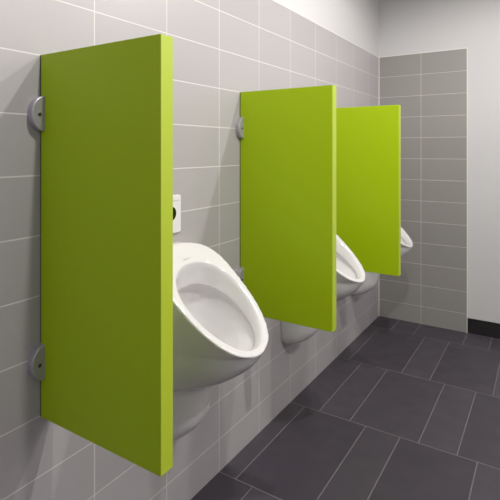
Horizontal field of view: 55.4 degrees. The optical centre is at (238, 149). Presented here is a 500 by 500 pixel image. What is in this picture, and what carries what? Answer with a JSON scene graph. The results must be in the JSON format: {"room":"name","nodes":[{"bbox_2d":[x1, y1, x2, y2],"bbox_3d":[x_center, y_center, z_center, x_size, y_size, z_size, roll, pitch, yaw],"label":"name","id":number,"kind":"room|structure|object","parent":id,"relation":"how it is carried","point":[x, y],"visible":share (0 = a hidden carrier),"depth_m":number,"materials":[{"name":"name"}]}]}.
{"room":"public restroom","nodes":[
{"label":"public restroom","id":0,"kind":"room"},
{"bbox_2d":[0,0,378,499],"bbox_3d":[-0.529,-0.054,1.340,0.226,2.588,6.017,0,0,33],"label":"wall","id":1,"kind":"structure","parent":0,"point":[223,49],"depth_m":1.68,"materials":[{"name":"grey tile"}]},
{"bbox_2d":[27,34,172,476],"bbox_3d":[-0.317,0.215,1.092,0.403,0.902,0.107,0,0,33],"label":"partition","id":2,"kind":"object","parent":1,"relation":"attached to","point":[102,361],"depth_m":1.05,"materials":[{"name":"green plastic"}]},
{"bbox_2d":[173,195,180,232],"bbox_3d":[-0.236,0.218,1.576,0.009,0.128,0.132,0,0,33],"label":"flush plate","id":3,"kind":"object","parent":1,"relation":"attached to","point":[176,198],"visible":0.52,"depth_m":1.61,"materials":[{"name":"white plastic"}]},
{"bbox_2d":[173,242,268,440],"bbox_3d":[-0.087,0.622,1.481,0.361,0.623,0.337,0,0,33],"label":"urinal","id":4,"kind":"object","parent":1,"relation":"attached to","point":[220,332],"visible":0.75,"depth_m":1.48,"materials":[{"name":"white ceramic"}]},
{"bbox_2d":[235,85,335,331],"bbox_3d":[0.183,0.215,1.858,0.403,0.902,0.107,0,0,33],"label":"partition","id":5,"kind":"object","parent":1,"relation":"attached to","point":[287,136],"depth_m":1.83,"materials":[{"name":"plastic"}]},
{"bbox_2d":[280,234,364,343],"bbox_3d":[0.412,0.622,2.247,0.361,0.623,0.337,0,0,33],"label":"urinal","id":6,"kind":"object","parent":1,"relation":"attached to","point":[350,274],"visible":0.23,"depth_m":2.23,"materials":[{"name":"white ceramic"}]},
{"bbox_2d":[336,105,400,275],"bbox_3d":[0.683,0.215,2.624,0.403,0.902,0.107,0,0,33],"label":"partition","id":7,"kind":"object","parent":1,"relation":"attached to","point":[368,138],"depth_m":2.58,"materials":[{"name":"plastic"}]},
{"bbox_2d":[351,227,412,294],"bbox_3d":[0.912,0.622,3.012,0.361,0.623,0.337,0,0,33],"label":"urinal","id":8,"kind":"object","parent":1,"relation":"attached to","point":[371,279],"visible":0.1,"depth_m":2.99,"materials":[{"name":"white ceramic"}]},
{"bbox_2d":[191,316,499,499],"bbox_3d":[0.696,1.296,0.541,3.150,0.112,6.017,0,0,33],"label":"floor","id":9,"kind":"structure","parent":0,"point":[406,410],"depth_m":2.11,"materials":[{"name":"tile"}]},
{"bbox_2d":[379,0,499,332],"bbox_3d":[2.349,-0.054,2.873,2.930,2.588,0.304,0,0,33],"label":"wall","id":10,"kind":"structure","parent":0,"point":[439,60],"depth_m":3.30,"materials":[{"name":"grey tile"}]},
{"bbox_2d":[467,318,499,338],"bbox_3d":[2.429,1.190,2.650,2.100,0.099,0.009,0,0,33],"label":"baseboard","id":11,"kind":"structure","parent":10,"relation":"attached to","point":[474,326],"depth_m":3.17,"materials":[{"name":"black tile"}]}
]}

